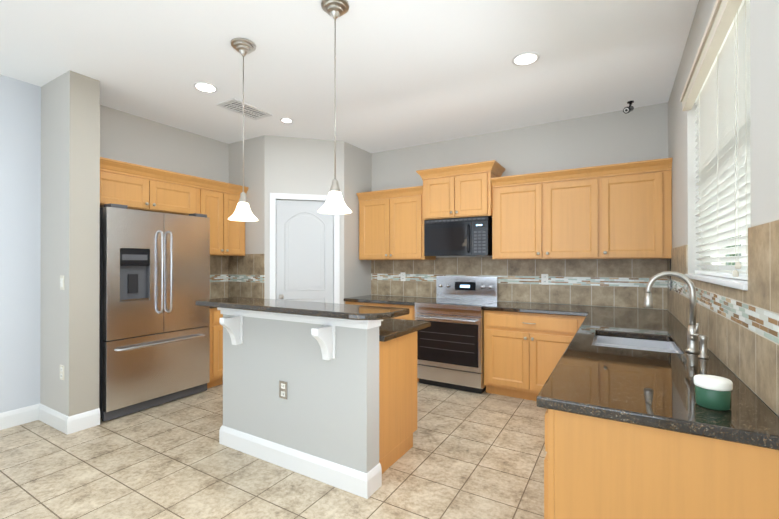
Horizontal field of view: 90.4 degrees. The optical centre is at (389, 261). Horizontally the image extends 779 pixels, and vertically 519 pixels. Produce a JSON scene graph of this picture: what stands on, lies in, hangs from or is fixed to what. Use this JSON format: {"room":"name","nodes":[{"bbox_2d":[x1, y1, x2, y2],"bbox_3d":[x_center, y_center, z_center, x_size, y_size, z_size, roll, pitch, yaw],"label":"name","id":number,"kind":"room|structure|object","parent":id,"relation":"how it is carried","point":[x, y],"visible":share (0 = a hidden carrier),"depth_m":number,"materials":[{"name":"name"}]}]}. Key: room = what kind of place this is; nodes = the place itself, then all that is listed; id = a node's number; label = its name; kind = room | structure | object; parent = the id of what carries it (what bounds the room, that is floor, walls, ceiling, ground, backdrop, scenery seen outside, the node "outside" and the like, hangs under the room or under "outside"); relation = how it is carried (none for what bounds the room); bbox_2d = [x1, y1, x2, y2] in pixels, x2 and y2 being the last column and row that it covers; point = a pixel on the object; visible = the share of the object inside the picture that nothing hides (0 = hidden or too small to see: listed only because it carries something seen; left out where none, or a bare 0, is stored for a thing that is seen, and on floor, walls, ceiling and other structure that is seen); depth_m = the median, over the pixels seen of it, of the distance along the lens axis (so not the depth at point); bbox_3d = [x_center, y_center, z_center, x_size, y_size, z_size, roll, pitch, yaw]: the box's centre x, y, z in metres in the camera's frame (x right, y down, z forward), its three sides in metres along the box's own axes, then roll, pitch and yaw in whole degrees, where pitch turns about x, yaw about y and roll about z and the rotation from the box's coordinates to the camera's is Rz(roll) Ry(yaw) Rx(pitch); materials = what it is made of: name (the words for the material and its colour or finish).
{"room":"kitchen","nodes":[
{"label":"kitchen","id":0,"kind":"room"},
{"bbox_2d":[40,70,99,415],"bbox_3d":[-2.748,-0.081,3.325,0.571,2.900,0.210,0,0,31],"label":"wall","id":1,"kind":"structure","parent":0,"point":[70,200],"depth_m":3.19,"materials":[{"name":"grey paint"}]},
{"bbox_2d":[60,365,63,379],"bbox_3d":[-2.662,0.899,3.144,0.072,0.116,0.009,0,0,31],"label":"outlet","id":2,"kind":"object","parent":1,"relation":"attached to","point":[61,372],"visible":1,"depth_m":3.14,"materials":[{"name":"beige plastic"}]},
{"bbox_2d":[60,275,63,289],"bbox_3d":[-2.664,0.169,3.143,0.072,0.116,0.014,0,0,31],"label":"light switch","id":3,"kind":"object","parent":1,"relation":"attached to","point":[61,282],"visible":1,"depth_m":3.14,"materials":[{"name":"beige plastic"}]},
{"bbox_2d":[39,404,99,434],"bbox_3d":[-2.738,1.302,3.306,0.570,0.135,0.226,0,0,31],"label":"baseboard","id":4,"kind":"structure","parent":1,"relation":"attached to","point":[59,421],"depth_m":3.17,"materials":[{"name":"white wood"}]},
{"bbox_2d":[0,74,228,412],"bbox_3d":[-3.273,-0.081,3.108,0.128,2.900,7.340,0,0,31],"label":"wall","id":5,"kind":"structure","parent":0,"point":[129,138],"depth_m":3.32,"materials":[{"name":"grey paint"}]},
{"bbox_2d":[0,404,39,429],"bbox_3d":[-4.066,1.297,1.644,0.016,0.135,4.020,0,0,31],"label":"baseboard","id":6,"kind":"structure","parent":5,"relation":"attached to","point":[17,417],"depth_m":3.25,"materials":[{"name":"white wood"}]},
{"bbox_2d":[100,157,199,215],"bbox_3d":[-2.524,-0.720,3.919,0.345,0.418,1.024,0,0,31],"label":"upper cabinet","id":7,"kind":"object","parent":5,"relation":"attached to","point":[138,187],"depth_m":3.81,"materials":[{"name":"brown wood"}]},
{"bbox_2d":[200,177,247,255],"bbox_3d":[-2.098,-0.502,4.636,0.345,0.850,0.645,0,0,31],"label":"upper cabinet","id":8,"kind":"object","parent":5,"relation":"attached to","point":[219,200],"depth_m":4.54,"materials":[{"name":"brown wood"}]},
{"bbox_2d":[0,381,546,518],"bbox_3d":[-1.214,1.395,1.812,5.350,0.060,7.820,0,0,31],"label":"floor","id":9,"kind":"structure","parent":0,"point":[469,455],"depth_m":2.52,"materials":[{"name":"tile"}]},
{"bbox_2d":[99,203,209,421],"bbox_3d":[-2.373,0.431,3.813,0.666,1.855,0.955,0,0,31],"label":"fridge","id":10,"kind":"object","parent":9,"relation":"on","point":[154,334],"visible":0.94,"depth_m":3.58,"materials":[{"name":"grey metal"}]},
{"bbox_2d":[207,308,222,387],"bbox_3d":[-1.980,0.935,4.547,0.632,0.875,0.670,0,0,31],"label":"base cabinet","id":11,"kind":"object","parent":9,"relation":"on","point":[216,351],"visible":0.19,"depth_m":4.19,"materials":[{"name":"brown wood"}]},
{"bbox_2d":[217,307,382,472],"bbox_3d":[-0.698,0.850,2.584,1.366,1.035,0.287,0,0,31],"label":"wall","id":12,"kind":"structure","parent":9,"relation":"on","point":[326,369],"depth_m":2.49,"materials":[{"name":"grey paint"}]},
{"bbox_2d":[279,380,287,398],"bbox_3d":[-0.711,0.857,2.591,0.072,0.116,0.009,0,0,31],"label":"outlet","id":13,"kind":"object","parent":12,"relation":"attached to","point":[283,389],"visible":1,"depth_m":2.59,"materials":[{"name":"white plastic"}]},
{"bbox_2d":[219,425,381,498],"bbox_3d":[-0.664,1.300,2.639,1.342,0.135,0.156,0,0,31],"label":"baseboard","id":14,"kind":"structure","parent":12,"relation":"attached to","point":[358,483],"depth_m":2.47,"materials":[{"name":"white wood"}]},
{"bbox_2d":[196,297,409,319],"bbox_3d":[-0.653,0.297,2.569,1.585,0.036,0.370,0,0,31],"label":"bar","id":15,"kind":"object","parent":12,"relation":"on","point":[343,311],"visible":1,"depth_m":2.36,"materials":[{"name":"stone"}]},
{"bbox_2d":[345,301,418,380],"bbox_3d":[0.016,0.936,4.892,1.011,0.875,0.664,0,0,31],"label":"base cabinet","id":16,"kind":"object","parent":9,"relation":"on","point":[410,315],"visible":0.06,"depth_m":4.50,"materials":[{"name":"brown wood"}]},
{"bbox_2d":[344,295,435,305],"bbox_3d":[0.020,0.479,4.901,1.016,0.038,0.648,0,0,31],"label":"countertop","id":17,"kind":"structure","parent":16,"relation":"on","point":[396,300],"depth_m":4.72,"materials":[{"name":"stone"}]},
{"bbox_2d":[379,331,416,473],"bbox_3d":[-0.214,0.931,2.841,0.640,0.876,0.629,0,0,31],"label":"base cabinet","id":18,"kind":"object","parent":9,"relation":"on","point":[397,392],"visible":0.25,"depth_m":2.63,"materials":[{"name":"brown wood"}]},
{"bbox_2d":[379,318,430,341],"bbox_3d":[-0.448,0.473,3.002,1.375,0.038,0.675,0,0,31],"label":"countertop","id":19,"kind":"structure","parent":18,"relation":"on","point":[390,329],"depth_m":2.72,"materials":[{"name":"stone"}]},
{"bbox_2d":[414,276,497,393],"bbox_3d":[0.761,0.773,4.402,0.760,1.200,0.712,0,0,31],"label":"range","id":20,"kind":"object","parent":9,"relation":"on","point":[450,346],"visible":0.96,"depth_m":4.17,"materials":[{"name":"silver metal"}]},
{"bbox_2d":[484,310,585,400],"bbox_3d":[1.543,0.934,3.985,0.998,0.875,0.664,0,0,31],"label":"base cabinet","id":21,"kind":"object","parent":9,"relation":"on","point":[523,353],"visible":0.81,"depth_m":3.79,"materials":[{"name":"brown wood"}]},
{"bbox_2d":[482,301,589,315],"bbox_3d":[1.528,0.476,4.002,0.960,0.038,0.655,0,0,31],"label":"countertop","id":22,"kind":"structure","parent":21,"relation":"on","point":[524,307],"depth_m":3.87,"materials":[{"name":"stone"}]},
{"bbox_2d":[544,409,778,518],"bbox_3d":[1.417,0.929,2.248,0.658,0.875,2.553,0,0,31],"label":"base cabinet","id":23,"kind":"object","parent":9,"relation":"on","point":[597,468],"visible":0.42,"depth_m":1.15,"materials":[{"name":"brown wood"}]},
{"bbox_2d":[536,306,778,449],"bbox_3d":[1.576,0.472,2.503,0.649,0.038,3.183,0,0,31],"label":"countertop","id":24,"kind":"structure","parent":23,"relation":"on","point":[652,389],"depth_m":1.42,"materials":[{"name":"stone"}]},
{"bbox_2d":[593,335,678,353],"bbox_3d":[1.411,0.588,2.239,0.440,0.194,0.590,0,0,31],"label":"sink basin","id":25,"kind":"object","parent":24,"relation":"in","point":[642,344],"visible":0.1,"depth_m":2.42,"materials":[{"name":"silver metal"}]},
{"bbox_2d":[643,271,699,353],"bbox_3d":[1.423,0.248,1.953,0.236,0.404,0.110,0,0,31],"label":"faucet","id":26,"kind":"object","parent":24,"relation":"on","point":[692,341],"visible":1,"depth_m":1.93,"materials":[{"name":"silver metal"}]},
{"bbox_2d":[690,333,708,358],"bbox_3d":[1.462,0.394,1.825,0.072,0.113,0.042,0,0,31],"label":"soap dispenser","id":27,"kind":"object","parent":24,"relation":"on","point":[703,339],"visible":1,"depth_m":1.81,"materials":[{"name":"silver metal"}]},
{"bbox_2d":[694,374,732,410],"bbox_3d":[1.007,0.405,1.206,0.094,0.088,0.094,0,0,31],"label":"jar","id":28,"kind":"object","parent":24,"relation":"on","point":[712,392],"visible":1,"depth_m":1.18,"materials":[{"name":"green ceramic"}]},
{"bbox_2d":[228,135,371,303],"bbox_3d":[-1.169,-0.075,5.221,1.350,2.900,1.318,0,0,31],"label":"wall","id":29,"kind":"structure","parent":0,"point":[280,164],"depth_m":4.82,"materials":[{"name":"grey paint"}]},
{"bbox_2d":[270,193,339,303],"bbox_3d":[-1.049,0.271,4.817,0.842,2.206,0.108,0,0,-14],"label":"door frame","id":30,"kind":"structure","parent":29,"relation":"attached to","point":[274,197],"depth_m":4.73,"materials":[{"name":"white wood"}]},
{"bbox_2d":[276,199,333,302],"bbox_3d":[-1.051,0.301,4.803,0.514,2.121,0.530,0,0,31],"label":"pantry door","id":31,"kind":"structure","parent":29,"relation":"in","point":[304,250],"depth_m":4.79,"materials":[{"name":"grey wood"}]},
{"bbox_2d":[0,0,698,152],"bbox_3d":[-1.214,-1.565,1.820,5.350,0.060,7.820,0,0,31],"label":"ceiling","id":32,"kind":"structure","parent":0,"point":[410,73],"depth_m":2.94,"materials":[{"name":"white paint"}]},
{"bbox_2d":[193,82,217,92],"bbox_3d":[-1.611,-1.527,3.393,0.192,0.007,0.192,0,0,31],"label":"recessed light","id":33,"kind":"object","parent":32,"relation":"in","point":[205,87],"visible":1,"depth_m":3.39,"materials":[{"name":"white"}]},
{"bbox_2d":[228,38,257,220],"bbox_3d":[-1.029,-0.914,2.726,0.202,1.237,0.202,0,0,31],"label":"pendant light","id":34,"kind":"object","parent":32,"relation":"hanging from","point":[243,47],"visible":1,"depth_m":2.70,"materials":[{"name":"white glass"}]},
{"bbox_2d":[216,98,272,119],"bbox_3d":[-1.446,-1.524,3.888,0.270,0.008,0.470,0,0,31],"label":"ceiling vent","id":35,"kind":"object","parent":32,"relation":"in","point":[250,111],"visible":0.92,"depth_m":3.87,"materials":[{"name":"white metal"}]},
{"bbox_2d":[280,118,292,122],"bbox_3d":[-1.111,-1.525,4.178,0.136,0.007,0.136,0,0,31],"label":"recessed light","id":36,"kind":"object","parent":32,"relation":"in","point":[286,120],"visible":1,"depth_m":4.17,"materials":[{"name":"white"}]},
{"bbox_2d":[318,0,351,213],"bbox_3d":[-0.324,-0.915,2.308,0.202,1.237,0.202,0,0,31],"label":"pendant light","id":37,"kind":"object","parent":32,"relation":"hanging from","point":[334,202],"visible":1,"depth_m":2.29,"materials":[{"name":"white glass"}]},
{"bbox_2d":[512,52,539,65],"bbox_3d":[1.027,-1.528,2.921,0.200,0.007,0.200,0,0,31],"label":"recessed light","id":38,"kind":"object","parent":32,"relation":"in","point":[525,58],"visible":1,"depth_m":2.90,"materials":[{"name":"white"}]},
{"bbox_2d":[623,101,633,113],"bbox_3d":[2.275,-1.466,3.680,0.122,0.127,0.060,0,0,-36],"label":"security camera","id":39,"kind":"object","parent":32,"relation":"attached to","point":[630,108],"visible":1,"depth_m":3.67,"materials":[{"name":"black"}]},
{"bbox_2d":[371,102,667,309],"bbox_3d":[0.692,-0.076,4.948,5.070,2.900,0.128,0,0,31],"label":"wall","id":40,"kind":"structure","parent":0,"point":[634,135],"depth_m":4.26,"materials":[{"name":"grey paint"}]},
{"bbox_2d":[356,186,435,259],"bbox_3d":[0.077,-0.466,5.018,0.962,0.880,0.392,0,0,31],"label":"upper cabinet","id":41,"kind":"object","parent":40,"relation":"attached to","point":[391,227],"visible":0.9,"depth_m":4.86,"materials":[{"name":"brown wood"}]},
{"bbox_2d":[401,272,404,280],"bbox_3d":[0.179,0.200,5.171,0.072,0.116,0.009,0,0,31],"label":"electrical outlet","id":42,"kind":"object","parent":40,"relation":"attached to","point":[402,276],"visible":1,"depth_m":5.17,"materials":[{"name":"white plastic"}]},
{"bbox_2d":[416,160,504,219],"bbox_3d":[0.829,-0.792,4.543,0.938,0.580,0.442,0,0,31],"label":"upper cabinet","id":43,"kind":"object","parent":40,"relation":"attached to","point":[459,191],"visible":0.98,"depth_m":4.37,"materials":[{"name":"brown wood"}]},
{"bbox_2d":[424,216,491,255],"bbox_3d":[0.829,-0.281,4.542,0.760,0.425,0.434,0,0,31],"label":"microwave","id":44,"kind":"object","parent":43,"relation":"attached to","point":[469,236],"visible":1,"depth_m":4.37,"materials":[{"name":"black metal"}]},
{"bbox_2d":[541,274,547,284],"bbox_3d":[1.710,0.192,4.263,0.072,0.116,0.009,0,0,31],"label":"electrical outlet","id":45,"kind":"object","parent":40,"relation":"attached to","point":[544,279],"visible":1,"depth_m":4.26,"materials":[{"name":"white plastic"}]},
{"bbox_2d":[491,164,610,259],"bbox_3d":[1.682,-0.468,4.090,1.109,0.880,0.349,0,0,31],"label":"upper cabinet","id":46,"kind":"object","parent":40,"relation":"attached to","point":[595,212],"depth_m":3.91,"materials":[{"name":"brown wood"}]},
{"bbox_2d":[611,158,672,258],"bbox_3d":[2.305,-0.469,3.720,0.633,0.880,0.349,0,0,31],"label":"upper cabinet","id":47,"kind":"object","parent":40,"relation":"attached to","point":[641,204],"depth_m":3.53,"materials":[{"name":"brown wood"}]},
{"bbox_2d":[667,0,778,415],"bbox_3d":[0.942,-0.088,0.606,0.208,2.900,7.340,0,0,31],"label":"wall","id":48,"kind":"structure","parent":0,"point":[739,328],"depth_m":1.37,"materials":[{"name":"grey paint"}]},
{"bbox_2d":[680,0,750,279],"bbox_3d":[1.694,-0.528,2.010,0.137,1.208,1.456,0,0,31],"label":"window blind","id":49,"kind":"object","parent":48,"relation":"attached to","point":[716,89],"visible":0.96,"depth_m":1.91,"materials":[{"name":"beige plastic"}]},
{"bbox_2d":[684,274,747,290],"bbox_3d":[1.713,0.092,1.997,0.138,0.026,1.478,0,0,31],"label":"window sill","id":50,"kind":"structure","parent":48,"relation":"attached to","point":[740,284],"depth_m":1.73,"materials":[{"name":"white"}]},
{"bbox_2d":[710,234,747,273],"bbox_3d":[1.793,-0.527,1.951,0.045,1.212,1.478,0,0,31],"label":"window","id":51,"kind":"structure","parent":48,"relation":"in","point":[729,271],"depth_m":2.27,"materials":[{"name":"white glass"}]},
{"label":"outside","id":52,"kind":"structure","parent":0,"visible":0},
{"bbox_2d":[726,235,740,264],"bbox_3d":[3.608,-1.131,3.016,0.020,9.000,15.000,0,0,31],"label":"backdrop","id":53,"kind":"structure","parent":52,"point":[733,263],"depth_m":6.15,"materials":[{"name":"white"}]}
]}

